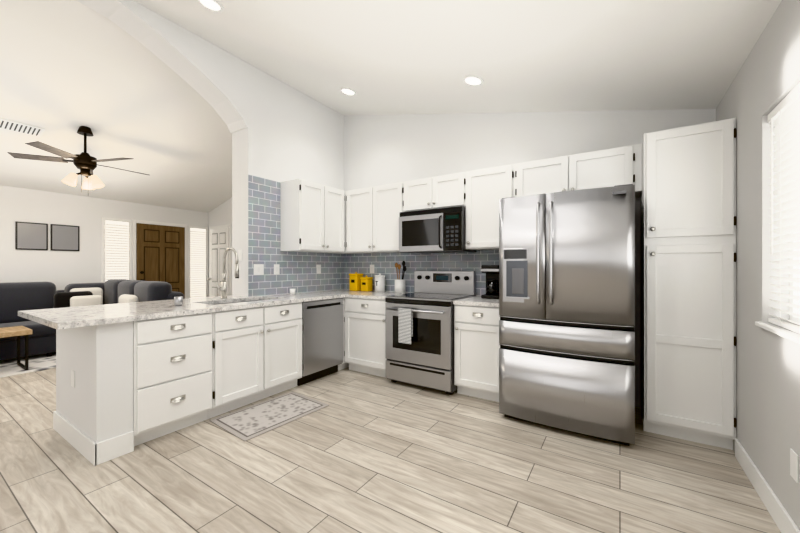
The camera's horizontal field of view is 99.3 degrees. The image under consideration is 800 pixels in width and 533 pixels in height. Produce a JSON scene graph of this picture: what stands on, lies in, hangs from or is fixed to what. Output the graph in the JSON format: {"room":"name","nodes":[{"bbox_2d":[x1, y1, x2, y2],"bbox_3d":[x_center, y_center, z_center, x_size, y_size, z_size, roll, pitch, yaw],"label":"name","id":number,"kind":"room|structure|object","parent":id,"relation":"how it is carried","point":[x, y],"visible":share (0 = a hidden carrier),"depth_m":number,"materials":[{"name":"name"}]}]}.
{"room":"kitchen","nodes":[
{"label":"kitchen","id":0,"kind":"room"},
{"bbox_2d":[0,185,207,289],"bbox_3d":[-5.840,-0.553,4.790,0.150,3.586,6.400,0,0,33],"label":"wall","id":1,"kind":"structure","parent":0,"point":[61,270],"depth_m":5.41,"materials":[{"name":"white paint"}]},
{"bbox_2d":[15,221,47,249],"bbox_3d":[-5.530,-0.455,5.111,0.020,0.410,0.335,0,0,33],"label":"picture frame","id":2,"kind":"object","parent":1,"relation":"attached to","point":[30,236],"visible":1,"depth_m":5.10,"materials":[{"name":"black"}]},
{"bbox_2d":[50,224,79,250],"bbox_3d":[-5.332,-0.455,5.417,0.020,0.410,0.335,0,0,33],"label":"picture frame","id":3,"kind":"object","parent":1,"relation":"attached to","point":[64,237],"visible":1,"depth_m":5.40,"materials":[{"name":"black"}]},
{"bbox_2d":[102,217,131,282],"bbox_3d":[-4.970,0.065,5.975,0.022,1.810,0.425,0,0,33],"label":"sidelight window","id":4,"kind":"structure","parent":1,"relation":"in","point":[116,248],"depth_m":5.97,"materials":[{"name":"white"}]},
{"bbox_2d":[132,219,187,298],"bbox_3d":[-4.552,0.193,6.524,0.128,2.095,0.940,0,0,33],"label":"front door","id":5,"kind":"structure","parent":1,"relation":"in","point":[160,251],"depth_m":6.53,"materials":[{"name":"brown wood"}]},
{"bbox_2d":[188,225,207,297],"bbox_3d":[-4.229,0.065,7.119,0.022,1.810,0.400,0,0,33],"label":"sidelight window","id":6,"kind":"structure","parent":1,"relation":"in","point":[197,261],"depth_m":7.12,"materials":[{"name":"white"}]},
{"bbox_2d":[0,0,231,211],"bbox_3d":[-4.240,-1.699,3.756,4.260,1.234,6.700,0,0,33],"label":"ceiling","id":7,"kind":"structure","parent":0,"point":[68,68],"depth_m":3.99,"materials":[{"name":"white paint"}]},
{"bbox_2d":[0,118,44,136],"bbox_3d":[-4.353,-1.587,3.876,0.195,0.062,0.400,0,0,33],"label":"ceiling vent","id":8,"kind":"object","parent":7,"relation":"in","point":[6,124],"visible":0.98,"depth_m":3.89,"materials":[{"name":"white metal"}]},
{"bbox_2d":[7,126,148,191],"bbox_3d":[-3.804,-1.273,4.164,1.292,0.830,1.244,0,0,33],"label":"ceiling fan","id":9,"kind":"object","parent":7,"relation":"hanging from","point":[85,163],"visible":1,"depth_m":4.04,"materials":[{"name":"brown wood"}]},
{"bbox_2d":[76,0,343,296],"bbox_3d":[-2.452,-0.553,2.599,0.300,3.586,6.100,0,0,33],"label":"wall","id":10,"kind":"structure","parent":0,"point":[280,131],"depth_m":3.69,"materials":[{"name":"white paint"}]},
{"bbox_2d":[238,250,241,260],"bbox_3d":[-1.738,-0.120,3.693,0.070,0.120,0.005,0,0,33],"label":"outlet","id":11,"kind":"object","parent":10,"relation":"attached to","point":[240,255],"visible":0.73,"depth_m":3.68,"materials":[{"name":"white plastic"}]},
{"bbox_2d":[248,174,343,296],"bbox_3d":[-1.208,-0.328,4.236,0.008,1.304,1.481,0,0,33],"label":"tile backsplash","id":12,"kind":"structure","parent":10,"relation":"attached to","point":[298,271],"depth_m":3.88,"materials":[{"name":"grey tile"}]},
{"bbox_2d":[254,264,263,274],"bbox_3d":[-1.540,0.035,3.710,0.006,0.120,0.124,0,0,33],"label":"outlet","id":13,"kind":"object","parent":12,"relation":"attached to","point":[258,269],"visible":1,"depth_m":3.71,"materials":[{"name":"white plastic"}]},
{"bbox_2d":[274,264,279,274],"bbox_3d":[-1.415,0.035,3.904,0.006,0.120,0.076,0,0,33],"label":"outlet","id":14,"kind":"object","parent":12,"relation":"attached to","point":[276,269],"visible":1,"depth_m":3.90,"materials":[{"name":"white plastic"}]},
{"bbox_2d":[316,265,320,273],"bbox_3d":[-1.063,0.035,4.448,0.006,0.120,0.076,0,0,33],"label":"outlet","id":15,"kind":"object","parent":12,"relation":"attached to","point":[318,269],"visible":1,"depth_m":4.44,"materials":[{"name":"white plastic"}]},
{"bbox_2d":[280,178,344,252],"bbox_3d":[-1.037,-0.580,4.158,0.382,0.800,0.730,0,0,33],"label":"upper cabinet","id":16,"kind":"object","parent":10,"relation":"attached to","point":[312,217],"visible":1,"depth_m":3.94,"materials":[{"name":"white wood"}]},
{"bbox_2d":[208,197,231,296],"bbox_3d":[-2.480,-0.553,6.338,3.810,3.586,0.150,0,0,33],"label":"wall","id":17,"kind":"structure","parent":0,"point":[221,214],"depth_m":7.03,"materials":[{"name":"white paint"}]},
{"bbox_2d":[207,224,230,296],"bbox_3d":[-3.757,0.195,7.005,0.800,2.090,0.116,0,0,33],"label":"closet door","id":18,"kind":"structure","parent":17,"relation":"in","point":[219,240],"depth_m":7.03,"materials":[{"name":"white wood"}]},
{"bbox_2d":[0,367,780,532],"bbox_3d":[-2.388,1.270,2.557,8.673,0.060,6.700,0,0,33],"label":"floor","id":19,"kind":"structure","parent":0,"point":[365,453],"depth_m":2.01,"materials":[{"name":"beige tile"}]},
{"bbox_2d":[0,352,55,377],"bbox_3d":[-5.264,1.233,3.673,1.270,0.014,3.450,0,0,33],"label":"living room rug","id":20,"kind":"object","parent":19,"relation":"on","point":[11,367],"depth_m":4.25,"materials":[{"name":"white fabric"}]},
{"bbox_2d":[0,326,31,369],"bbox_3d":[-4.934,0.987,3.621,0.500,0.474,1.320,0,0,33],"label":"coffee table","id":21,"kind":"object","parent":20,"relation":"on","point":[18,331],"visible":1,"depth_m":4.02,"materials":[{"name":"brown wood"}]},
{"bbox_2d":[0,279,183,359],"bbox_3d":[-4.815,0.720,3.990,2.320,1.011,3.410,0,0,33],"label":"sectional sofa","id":22,"kind":"object","parent":20,"relation":"on","point":[15,297],"visible":0.29,"depth_m":4.67,"materials":[{"name":"grey fabric"}]},
{"bbox_2d":[54,290,102,307],"bbox_3d":[-4.656,0.556,4.930,0.235,0.385,0.500,0,0,33],"label":"throw pillow","id":23,"kind":"object","parent":22,"relation":"on","point":[75,297],"depth_m":4.87,"materials":[{"name":"white fabric"}]},
{"bbox_2d":[70,287,101,290],"bbox_3d":[-4.759,0.536,5.163,0.140,0.425,0.380,0,0,33],"label":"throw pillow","id":24,"kind":"object","parent":22,"relation":"on","point":[95,288],"depth_m":5.12,"materials":[{"name":"white fabric"}]},
{"bbox_2d":[119,294,137,302],"bbox_3d":[-3.702,0.567,4.634,0.350,0.365,0.140,0,0,33],"label":"throw pillow","id":25,"kind":"object","parent":22,"relation":"on","point":[125,298],"depth_m":4.55,"materials":[{"name":"white fabric"}]},
{"bbox_2d":[53,321,133,465],"bbox_3d":[-1.888,0.801,2.948,0.896,0.878,1.417,0,0,33],"label":"end wall","id":26,"kind":"structure","parent":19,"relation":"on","point":[93,418],"depth_m":2.24,"materials":[{"name":"white paint"}]},
{"bbox_2d":[71,370,74,387],"bbox_3d":[-2.282,0.782,2.373,0.070,0.115,0.004,0,0,33],"label":"outlet","id":27,"kind":"object","parent":26,"relation":"attached to","point":[72,378],"visible":1,"depth_m":2.37,"materials":[{"name":"white plastic"}]},
{"bbox_2d":[133,312,211,445],"bbox_3d":[-1.867,0.801,2.648,0.618,0.878,0.522,0,0,33],"label":"drawers","id":28,"kind":"object","parent":19,"relation":"on","point":[172,374],"visible":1,"depth_m":2.46,"materials":[{"name":"white painted wood"},{"name":"nickel"}]},
{"bbox_2d":[208,302,302,418],"bbox_3d":[-1.473,0.801,3.249,0.627,0.878,0.913,0,0,33],"label":"base cabinet","id":29,"kind":"object","parent":19,"relation":"on","point":[256,353],"visible":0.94,"depth_m":3.03,"materials":[{"name":"white wood"}]},
{"bbox_2d":[18,289,361,328],"bbox_3d":[-1.533,0.343,3.504,1.020,0.036,3.079,0,0,33],"label":"countertop","id":30,"kind":"structure","parent":29,"relation":"on","point":[70,317],"depth_m":2.63,"materials":[{"name":"white stone"}]},
{"bbox_2d":[174,296,182,305],"bbox_3d":[-1.822,0.287,2.799,0.064,0.075,0.064,0,0,33],"label":"steel cup","id":31,"kind":"object","parent":30,"relation":"on","point":[178,300],"visible":1,"depth_m":2.78,"materials":[{"name":"silver metal"}]},
{"bbox_2d":[215,247,238,298],"bbox_3d":[-1.709,0.067,3.374,0.275,0.516,0.110,0,0,33],"label":"faucet","id":32,"kind":"object","parent":30,"relation":"on","point":[224,289],"visible":1,"depth_m":3.43,"materials":[{"name":"silver metal"}]},
{"bbox_2d":[290,288,295,294],"bbox_3d":[-1.238,0.289,3.922,0.068,0.070,0.068,0,0,33],"label":"cup","id":33,"kind":"object","parent":30,"relation":"on","point":[292,291],"visible":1,"depth_m":3.90,"materials":[{"name":"white ceramic"}]},
{"bbox_2d":[349,272,362,290],"bbox_3d":[-0.590,0.198,4.574,0.141,0.252,0.141,0,0,33],"label":"canister","id":34,"kind":"object","parent":30,"relation":"on","point":[354,282],"visible":0.98,"depth_m":4.52,"materials":[{"name":"yellow metal"}]},
{"bbox_2d":[210,392,328,440],"bbox_3d":[-1.080,1.235,2.878,0.540,0.009,0.780,0,0,37],"label":"kitchen mat","id":35,"kind":"object","parent":19,"relation":"on","point":[249,422],"visible":1,"depth_m":2.81,"materials":[{"name":"grey fabric"}]},
{"bbox_2d":[297,298,342,385],"bbox_3d":[-1.068,0.804,3.889,0.582,0.872,0.594,0,0,33],"label":"dishwasher","id":36,"kind":"object","parent":19,"relation":"on","point":[322,340],"visible":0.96,"depth_m":3.70,"materials":[{"name":"silver metal"}]},
{"bbox_2d":[338,297,348,370],"bbox_3d":[-0.737,0.801,4.428,0.568,0.878,0.660,0,0,33],"label":"base cabinet","id":37,"kind":"object","parent":19,"relation":"on","point":[343,365],"visible":0.18,"depth_m":4.03,"materials":[{"name":"white wood"}]},
{"bbox_2d":[344,297,386,377],"bbox_3d":[-0.234,0.801,4.096,0.635,0.878,0.668,0,0,33],"label":"base cabinet","id":38,"kind":"object","parent":19,"relation":"on","point":[364,321],"visible":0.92,"depth_m":3.85,"materials":[{"name":"white wood"}]},
{"bbox_2d":[346,291,411,299],"bbox_3d":[-0.202,0.343,4.090,0.578,0.036,0.649,0,0,33],"label":"countertop","id":39,"kind":"structure","parent":38,"relation":"on","point":[365,294],"depth_m":3.95,"materials":[{"name":"white stone"}]},
{"bbox_2d":[360,275,372,290],"bbox_3d":[-0.439,0.221,4.476,0.121,0.207,0.121,0,0,33],"label":"canister","id":40,"kind":"object","parent":39,"relation":"on","point":[366,283],"visible":1,"depth_m":4.43,"materials":[{"name":"yellow metal"}]},
{"bbox_2d":[374,273,384,291],"bbox_3d":[-0.258,0.205,4.360,0.138,0.238,0.138,0,0,33],"label":"canister","id":41,"kind":"object","parent":39,"relation":"on","point":[379,282],"visible":1,"depth_m":4.30,"materials":[{"name":"white metal"}]},
{"bbox_2d":[395,261,405,292],"bbox_3d":[0.009,0.127,4.174,0.177,0.394,0.136,0,0,33],"label":"utensil crock","id":42,"kind":"object","parent":39,"relation":"on","point":[400,285],"visible":1,"depth_m":4.14,"materials":[{"name":"white ceramic"}]},
{"bbox_2d":[385,271,475,394],"bbox_3d":[0.327,0.645,3.671,0.756,1.190,0.744,0,0,33],"label":"range","id":43,"kind":"object","parent":19,"relation":"on","point":[425,358],"visible":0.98,"depth_m":3.42,"materials":[{"name":"silver metal"}]},
{"bbox_2d":[398,308,412,343],"bbox_3d":[0.057,0.595,3.417,0.150,0.348,0.038,0,0,33],"label":"dish towel","id":44,"kind":"object","parent":43,"relation":"hanging from","point":[405,324],"visible":0.98,"depth_m":3.40,"materials":[{"name":"white fabric"}]},
{"bbox_2d":[454,304,499,401],"bbox_3d":[0.879,0.801,3.376,0.485,0.878,0.668,0,0,33],"label":"base cabinet","id":45,"kind":"object","parent":19,"relation":"on","point":[476,351],"visible":0.73,"depth_m":3.14,"materials":[{"name":"white wood"}]},
{"bbox_2d":[453,296,498,306],"bbox_3d":[0.886,0.343,3.386,0.486,0.036,0.649,0,0,33],"label":"countertop","id":46,"kind":"structure","parent":45,"relation":"on","point":[476,301],"depth_m":3.18,"materials":[{"name":"white stone"}]},
{"bbox_2d":[481,265,498,298],"bbox_3d":[0.972,0.154,3.515,0.197,0.340,0.242,0,0,33],"label":"coffee maker","id":47,"kind":"object","parent":46,"relation":"on","point":[492,280],"visible":0.75,"depth_m":3.44,"materials":[{"name":"black plastic"}]},
{"bbox_2d":[499,184,634,445],"bbox_3d":[1.397,0.338,2.845,0.915,1.805,0.934,0,0,33],"label":"fridge","id":48,"kind":"object","parent":19,"relation":"on","point":[567,309],"visible":1,"depth_m":2.47,"materials":[{"name":"silver metal"}]},
{"bbox_2d":[640,118,735,449],"bbox_3d":[2.145,0.130,2.588,0.492,2.220,0.620,0,0,33],"label":"pantry cabinet","id":49,"kind":"object","parent":19,"relation":"on","point":[688,293],"visible":1,"depth_m":2.36,"materials":[{"name":"white wood"}]},
{"bbox_2d":[133,0,781,115],"bbox_3d":[-0.599,-1.754,1.400,4.413,1.124,6.700,0,0,33],"label":"ceiling","id":50,"kind":"structure","parent":0,"point":[388,57],"depth_m":2.56,"materials":[{"name":"white paint"}]},
{"bbox_2d":[197,0,223,12],"bbox_3d":[-1.445,-1.998,2.588,0.187,0.048,0.190,0,0,33],"label":"recessed light","id":51,"kind":"object","parent":50,"relation":"in","point":[214,5],"visible":0.96,"depth_m":2.60,"materials":[{"name":"white"}]},
{"bbox_2d":[340,88,355,95],"bbox_3d":[-0.593,-1.995,3.883,0.187,0.048,0.190,0,0,33],"label":"recessed light","id":52,"kind":"object","parent":50,"relation":"in","point":[346,91],"visible":1,"depth_m":3.88,"materials":[{"name":"white"}]},
{"bbox_2d":[462,76,483,85],"bbox_3d":[0.650,-1.651,3.026,0.187,0.048,0.190,0,0,33],"label":"recessed light","id":53,"kind":"object","parent":50,"relation":"in","point":[473,80],"visible":1,"depth_m":3.02,"materials":[{"name":"white"}]},
{"bbox_2d":[344,109,715,407],"bbox_3d":[0.841,-0.553,3.893,4.423,3.586,0.150,0,0,33],"label":"wall","id":54,"kind":"structure","parent":0,"point":[379,150],"depth_m":3.73,"materials":[{"name":"white paint"}]},
{"bbox_2d":[334,182,403,253],"bbox_3d":[-0.396,-0.580,4.376,1.220,0.800,0.382,0,0,33],"label":"upper cabinet","id":55,"kind":"object","parent":54,"relation":"attached to","point":[371,219],"visible":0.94,"depth_m":4.15,"materials":[{"name":"white wood"}]},
{"bbox_2d":[344,250,498,295],"bbox_3d":[0.229,0.073,4.194,2.467,0.503,0.008,0,0,33],"label":"tile backsplash","id":56,"kind":"structure","parent":54,"relation":"attached to","point":[383,263],"depth_m":4.24,"materials":[{"name":"grey tile"}]},
{"bbox_2d":[370,265,373,273],"bbox_3d":[-0.377,0.035,4.577,0.075,0.120,0.006,0,0,33],"label":"outlet","id":57,"kind":"object","parent":56,"relation":"attached to","point":[371,269],"visible":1,"depth_m":4.58,"materials":[{"name":"white plastic"}]},
{"bbox_2d":[403,172,465,211],"bbox_3d":[0.435,-0.802,3.838,0.758,0.355,0.382,0,0,33],"label":"upper cabinet","id":58,"kind":"object","parent":54,"relation":"attached to","point":[444,191],"visible":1,"depth_m":3.68,"materials":[{"name":"white wood"}]},
{"bbox_2d":[399,206,475,253],"bbox_3d":[0.405,-0.387,3.793,0.756,0.453,0.470,0,0,33],"label":"microwave","id":59,"kind":"object","parent":58,"relation":"attached to","point":[440,230],"visible":1,"depth_m":3.61,"materials":[{"name":"silver metal"}]},
{"bbox_2d":[466,164,513,249],"bbox_3d":[0.958,-0.580,3.500,0.487,0.800,0.382,0,0,33],"label":"upper cabinet","id":60,"kind":"object","parent":54,"relation":"attached to","point":[487,189],"visible":0.69,"depth_m":3.39,"materials":[{"name":"white wood"}]},
{"bbox_2d":[514,144,641,197],"bbox_3d":[1.582,-0.792,3.096,0.998,0.375,0.382,0,0,33],"label":"upper cabinet","id":61,"kind":"object","parent":54,"relation":"attached to","point":[611,167],"visible":0.88,"depth_m":2.93,"materials":[{"name":"white wood"}]},
{"bbox_2d":[716,0,799,529],"bbox_3d":[1.001,-0.553,0.216,0.160,3.586,6.150,0,0,33],"label":"wall","id":62,"kind":"structure","parent":0,"point":[765,81],"depth_m":1.82,"materials":[{"name":"grey paint"}]},
{"bbox_2d":[735,438,799,532],"bbox_3d":[0.764,1.180,0.011,0.014,0.120,5.250,0,0,33],"label":"baseboard","id":63,"kind":"structure","parent":62,"relation":"attached to","point":[780,515],"depth_m":1.72,"materials":[{"name":"white wood"}]},
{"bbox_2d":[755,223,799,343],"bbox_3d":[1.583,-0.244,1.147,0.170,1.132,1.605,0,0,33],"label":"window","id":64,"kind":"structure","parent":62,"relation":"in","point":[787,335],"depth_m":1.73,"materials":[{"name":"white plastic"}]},
{"bbox_2d":[768,82,799,333],"bbox_3d":[1.563,-0.256,1.159,0.067,1.104,1.529,0,0,33],"label":"window blinds","id":65,"kind":"object","parent":64,"relation":"attached to","point":[784,116],"visible":1,"depth_m":1.65,"materials":[{"name":"white plastic"}]},
{"bbox_2d":[790,448,797,482],"bbox_3d":[1.724,0.870,1.487,0.006,0.120,0.070,0,0,33],"label":"outlet","id":66,"kind":"object","parent":62,"relation":"attached to","point":[793,464],"visible":1,"depth_m":1.48,"materials":[{"name":"white plastic"}]}
]}

